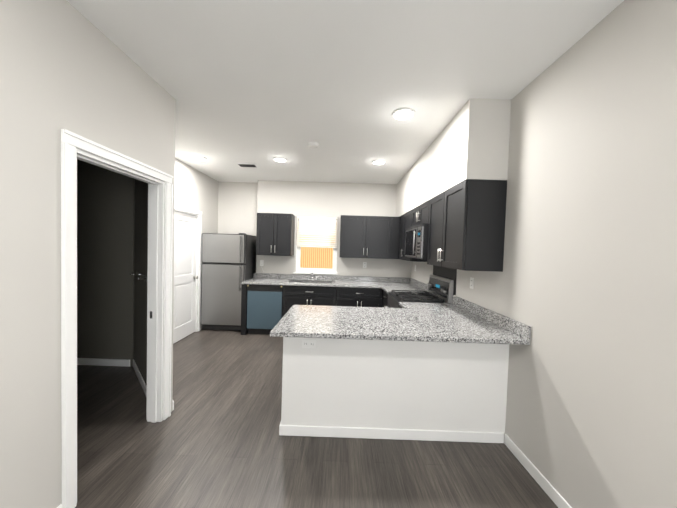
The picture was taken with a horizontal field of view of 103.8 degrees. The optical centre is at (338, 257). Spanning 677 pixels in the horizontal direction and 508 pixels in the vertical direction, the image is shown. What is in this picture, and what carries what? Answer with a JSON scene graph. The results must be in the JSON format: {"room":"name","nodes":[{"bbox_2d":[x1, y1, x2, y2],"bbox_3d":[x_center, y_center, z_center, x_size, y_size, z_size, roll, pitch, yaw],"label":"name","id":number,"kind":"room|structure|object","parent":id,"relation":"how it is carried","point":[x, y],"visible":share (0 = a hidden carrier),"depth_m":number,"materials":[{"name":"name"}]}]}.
{"room":"kitchen","nodes":[
{"label":"kitchen","id":0,"kind":"room"},
{"bbox_2d":[0,0,175,507],"bbox_3d":[-1.554,0.067,0.309,0.120,2.795,4.145,2,2,0],"label":"wall","id":1,"kind":"structure","parent":0,"point":[66,64],"depth_m":1.33,"materials":[{"name":"paint"}]},
{"bbox_2d":[61,129,172,507],"bbox_3d":[-1.545,0.363,1.877,0.167,2.108,0.900,2,2,0],"label":"door frame","id":2,"kind":"structure","parent":1,"relation":"attached to","point":[159,284],"depth_m":1.72,"materials":[{"name":"white wood"}]},
{"bbox_2d":[77,159,134,365],"bbox_3d":[-2.879,-0.064,3.297,0.750,2.795,0.120,2,2,0],"label":"wall","id":3,"kind":"structure","parent":0,"point":[105,252],"depth_m":3.22,"materials":[{"name":"paint"}]},
{"bbox_2d":[77,358,129,366],"bbox_3d":[-2.945,1.291,3.272,0.760,0.085,0.013,2,2,0],"label":"baseboard","id":4,"kind":"structure","parent":3,"relation":"attached to","point":[80,361],"depth_m":3.27,"materials":[{"name":"white wood"}]},
{"bbox_2d":[134,179,147,385],"bbox_3d":[-2.007,-0.024,2.837,0.120,2.795,1.400,0,2,-44],"label":"wall","id":5,"kind":"structure","parent":0,"point":[140,266],"depth_m":2.90,"materials":[{"name":"paint"}]},
{"bbox_2d":[130,271,146,281],"bbox_3d":[-2.160,0.203,2.854,0.076,0.060,0.620,0,2,-44],"label":"rail","id":6,"kind":"object","parent":5,"relation":"attached to","point":[139,275],"visible":1,"depth_m":2.80,"materials":[{"name":"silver metal"}]},
{"bbox_2d":[133,359,173,409],"bbox_3d":[-2.082,1.327,2.915,0.146,0.085,1.500,0,2,-44],"label":"baseboard","id":7,"kind":"structure","parent":5,"relation":"attached to","point":[140,378],"depth_m":2.87,"materials":[{"name":"white wood"}]},
{"bbox_2d":[175,158,218,330],"bbox_3d":[-2.504,-0.087,4.391,0.120,2.795,2.145,2,2,0],"label":"wall","id":8,"kind":"structure","parent":0,"point":[195,189],"depth_m":4.59,"materials":[{"name":"paint"}]},
{"bbox_2d":[173,211,197,343],"bbox_3d":[-2.462,0.304,4.261,0.106,2.009,0.722,2,2,0],"label":"hall door","id":9,"kind":"structure","parent":8,"relation":"in","point":[185,276],"depth_m":4.28,"materials":[{"name":"white wood"}]},
{"bbox_2d":[175,204,201,331],"bbox_3d":[-2.506,0.260,4.264,0.140,2.110,0.900,2,2,0],"label":"door frame","id":10,"kind":"structure","parent":8,"relation":"attached to","point":[182,209],"depth_m":4.64,"materials":[{"name":"white wood"}]},
{"bbox_2d":[218,182,257,235],"bbox_3d":[-2.010,-0.103,5.399,0.850,2.795,0.120,2,2,0],"label":"wall","id":11,"kind":"structure","parent":0,"point":[237,207],"depth_m":5.31,"materials":[{"name":"paint"}]},
{"bbox_2d":[75,329,557,507],"bbox_3d":[-1.011,1.461,1.975,5.000,0.060,7.700,2,2,0],"label":"floor","id":12,"kind":"structure","parent":0,"point":[215,439],"depth_m":1.94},
{"bbox_2d":[201,233,255,330],"bbox_3d":[-2.038,0.430,4.980,0.757,1.753,0.710,2,2,0],"label":"fridge","id":13,"kind":"object","parent":12,"relation":"on","point":[228,264],"visible":1,"depth_m":4.68,"materials":[{"name":"silver metal"}]},
{"bbox_2d":[247,284,282,334],"bbox_3d":[-1.269,0.899,4.841,0.610,0.870,0.581,2,2,0],"label":"dishwasher","id":14,"kind":"object","parent":12,"relation":"on","point":[264,309],"visible":0.77,"depth_m":4.55,"materials":[{"name":"blue metal"}]},
{"bbox_2d":[241,271,412,334],"bbox_3d":[-0.140,0.819,4.820,3.043,1.099,0.655,2,2,0],"label":"countertop","id":15,"kind":"structure","parent":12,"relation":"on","point":[311,284],"depth_m":4.55,"materials":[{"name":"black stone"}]},
{"bbox_2d":[287,271,333,283],"bbox_3d":[-0.495,0.444,4.848,0.800,0.376,0.475,2,2,0],"label":"sink","id":16,"kind":"object","parent":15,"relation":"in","point":[294,278],"depth_m":5.06,"materials":[{"name":"silver metal"}]},
{"bbox_2d":[270,291,530,344],"bbox_3d":[0.428,0.953,2.389,1.858,1.014,0.960,2,2,0],"label":"countertop","id":17,"kind":"structure","parent":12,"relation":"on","point":[333,306],"depth_m":2.25,"materials":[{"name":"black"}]},
{"bbox_2d":[381,279,427,294],"bbox_3d":[1.038,0.915,4.213,0.673,1.014,0.541,2,2,0],"label":"base unit","id":18,"kind":"object","parent":12,"relation":"on","point":[387,285],"depth_m":4.57,"materials":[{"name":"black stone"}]},
{"bbox_2d":[384,274,453,307],"bbox_3d":[1.009,0.846,3.558,0.699,1.190,0.754,2,2,0],"label":"stove","id":19,"kind":"object","parent":12,"relation":"on","point":[440,290],"visible":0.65,"depth_m":3.43,"materials":[{"name":"black metal"}]},
{"bbox_2d":[397,291,461,298],"bbox_3d":[1.026,0.953,3.022,0.673,1.011,0.315,2,2,0],"label":"base unit","id":20,"kind":"object","parent":12,"relation":"on","point":[454,297],"depth_m":3.14,"materials":[{"name":"black"}]},
{"bbox_2d":[256,180,411,277],"bbox_3d":[-0.086,-0.043,5.282,3.000,2.795,0.320,2,2,0],"label":"wall","id":21,"kind":"structure","parent":0,"point":[322,199],"depth_m":5.10,"materials":[{"name":"paint"}]},
{"bbox_2d":[256,213,294,254],"bbox_3d":[-1.165,-0.420,4.948,0.628,0.762,0.342,2,2,0],"label":"upper cabinet","id":22,"kind":"object","parent":21,"relation":"attached to","point":[275,232],"depth_m":4.78,"materials":[{"name":"black wood"}]},
{"bbox_2d":[293,219,337,274],"bbox_3d":[-0.422,-0.235,5.162,0.860,1.112,0.155,2,2,0],"label":"window","id":23,"kind":"structure","parent":21,"relation":"in","point":[327,271],"depth_m":5.19,"materials":[{"name":"white plastic"}]},
{"bbox_2d":[297,216,337,247],"bbox_3d":[-0.414,-0.505,5.141,0.780,0.623,0.056,2,2,0],"label":"window blind","id":24,"kind":"object","parent":23,"relation":"attached to","point":[323,235],"visible":0.9,"depth_m":5.14,"materials":[{"name":"white plastic"}]},
{"bbox_2d":[340,215,391,258],"bbox_3d":[0.490,-0.371,4.933,0.919,0.762,0.342,2,2,0],"label":"upper cabinet","id":25,"kind":"object","parent":21,"relation":"attached to","point":[360,236],"depth_m":4.77,"materials":[{"name":"black wood"}]},
{"bbox_2d":[392,217,399,258],"bbox_3d":[0.982,-0.356,4.929,0.186,0.762,0.342,2,2,0],"label":"upper cabinet","id":26,"kind":"object","parent":21,"relation":"attached to","point":[395,220],"depth_m":4.76,"materials":[{"name":"black wood"}]},
{"bbox_2d":[67,0,623,183],"bbox_3d":[-0.926,-1.392,1.887,5.000,0.060,7.700,2,2,0],"label":"ceiling","id":27,"kind":"structure","parent":0,"point":[261,84],"depth_m":1.86,"materials":[{"name":"paint"}]},
{"bbox_2d":[192,156,206,160],"bbox_3d":[-2.037,-1.449,3.897,0.190,0.016,0.190,2,2,0],"label":"recessed light","id":28,"kind":"object","parent":27,"relation":"in","point":[199,158],"visible":1,"depth_m":3.87,"materials":[{"name":"white plastic"}]},
{"bbox_2d":[236,163,258,167],"bbox_3d":[-1.425,-1.440,4.162,0.300,0.012,0.170,2,2,0],"label":"ceiling vent","id":29,"kind":"object","parent":27,"relation":"in","point":[246,165],"visible":0.98,"depth_m":4.14,"materials":[{"name":"white metal"}]},
{"bbox_2d":[273,157,286,161],"bbox_3d":[-0.844,-1.411,3.837,0.190,0.016,0.190,2,2,0],"label":"recessed light","id":30,"kind":"object","parent":27,"relation":"in","point":[279,159],"visible":0.98,"depth_m":3.81,"materials":[{"name":"white plastic"}]},
{"bbox_2d":[308,142,318,148],"bbox_3d":[-0.305,-1.365,3.243,0.136,0.040,0.136,2,2,0],"label":"smoke detector","id":31,"kind":"object","parent":27,"relation":"attached to","point":[313,145],"visible":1,"depth_m":3.20,"materials":[{"name":"white plastic"}]},
{"bbox_2d":[372,160,385,164],"bbox_3d":[0.581,-1.369,3.824,0.190,0.016,0.190,2,2,0],"label":"recessed light","id":32,"kind":"object","parent":27,"relation":"in","point":[378,162],"visible":0.98,"depth_m":3.81,"materials":[{"name":"white plastic"}]},
{"bbox_2d":[392,108,414,120],"bbox_3d":[0.603,-1.326,2.465,0.210,0.016,0.210,2,2,0],"label":"recessed light","id":33,"kind":"object","parent":27,"relation":"in","point":[401,114],"visible":0.98,"depth_m":2.45,"materials":[{"name":"white plastic"}]},
{"bbox_2d":[281,337,508,439],"bbox_3d":[0.450,1.031,2.198,1.809,0.872,0.120,2,2,0],"label":"wall","id":34,"kind":"structure","parent":0,"point":[421,385],"depth_m":2.14,"materials":[{"name":"paint"}]},
{"bbox_2d":[302,339,315,347],"bbox_3d":[-0.236,0.693,2.129,0.115,0.070,0.008,2,2,0],"label":"outlet","id":35,"kind":"object","parent":34,"relation":"attached to","point":[308,343],"visible":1,"depth_m":2.13,"materials":[{"name":"white plastic"}]},
{"bbox_2d":[279,422,503,442],"bbox_3d":[0.416,1.425,2.144,1.793,0.085,0.021,2,2,0],"label":"baseboard","id":36,"kind":"structure","parent":34,"relation":"attached to","point":[286,430],"depth_m":2.14,"materials":[{"name":"white wood"}]},
{"bbox_2d":[396,98,510,216],"bbox_3d":[1.258,-1.021,3.638,0.341,0.659,2.879,2,2,0],"label":"soffit","id":37,"kind":"structure","parent":0,"point":[471,141],"depth_m":2.28,"materials":[{"name":"paint"}]},
{"bbox_2d":[411,0,676,507],"bbox_3d":[1.440,0.109,1.835,0.120,2.795,7.550,2,2,0],"label":"wall","id":38,"kind":"structure","parent":0,"point":[583,284],"depth_m":1.41,"materials":[{"name":"paint"}]},
{"bbox_2d":[396,215,403,258],"bbox_3d":[1.244,-0.336,4.544,0.342,0.762,0.411,2,2,0],"label":"upper cabinet","id":39,"kind":"object","parent":38,"relation":"attached to","point":[401,236],"depth_m":4.74,"materials":[{"name":"black wood"}]},
{"bbox_2d":[404,208,415,258],"bbox_3d":[1.195,-0.339,3.636,0.423,0.704,0.652,2,2,0],"label":"upper cabinet","id":40,"kind":"object","parent":38,"relation":"attached to","point":[409,217],"depth_m":3.77,"materials":[{"name":"black wood"}]},
{"bbox_2d":[405,223,427,258],"bbox_3d":[1.173,-0.196,3.524,0.458,0.425,0.756,2,2,0],"label":"microwave","id":41,"kind":"object","parent":40,"relation":"in","point":[416,247],"depth_m":3.30,"materials":[{"name":"silver metal"}]},
{"bbox_2d":[400,239,423,261],"bbox_3d":[1.240,-0.324,4.149,0.342,0.762,0.496,2,2,0],"label":"upper cabinet","id":42,"kind":"object","parent":38,"relation":"attached to","point":[401,240],"depth_m":4.37,"materials":[{"name":"black wood"}]},
{"bbox_2d":[416,199,431,258],"bbox_3d":[1.191,-0.325,3.194,0.423,0.704,0.232,2,2,0],"label":"upper cabinet","id":43,"kind":"object","parent":38,"relation":"attached to","point":[422,210],"depth_m":3.21,"materials":[{"name":"black wood"}]},
{"bbox_2d":[433,265,456,294],"bbox_3d":[1.386,0.284,3.514,0.005,0.501,0.785,2,2,0],"label":"panel","id":44,"kind":"object","parent":38,"relation":"attached to","point":[447,273],"visible":0.36,"depth_m":3.38,"materials":[{"name":"black"}]},
{"bbox_2d":[424,179,506,271],"bbox_3d":[1.226,-0.279,2.680,0.342,0.762,0.919,2,2,0],"label":"upper cabinet","id":45,"kind":"object","parent":38,"relation":"attached to","point":[460,226],"depth_m":2.23,"materials":[{"name":"black wood"}]},
{"bbox_2d":[470,277,473,288],"bbox_3d":[1.378,0.267,2.746,0.008,0.115,0.070,2,2,0],"label":"outlet","id":46,"kind":"object","parent":38,"relation":"attached to","point":[471,283],"visible":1,"depth_m":2.74,"materials":[{"name":"white plastic"}]},
{"bbox_2d":[503,434,571,507],"bbox_3d":[1.316,1.512,0.198,0.017,0.085,3.890,2,2,0],"label":"baseboard","id":47,"kind":"structure","parent":38,"relation":"attached to","point":[551,492],"depth_m":1.77,"materials":[{"name":"white wood"}]},
{"label":"outside","id":48,"kind":"structure","parent":0,"visible":0},
{"bbox_2d":[299,219,335,268],"bbox_3d":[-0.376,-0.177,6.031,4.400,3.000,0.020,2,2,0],"label":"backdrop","id":49,"kind":"structure","parent":48,"point":[315,257],"depth_m":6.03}
]}

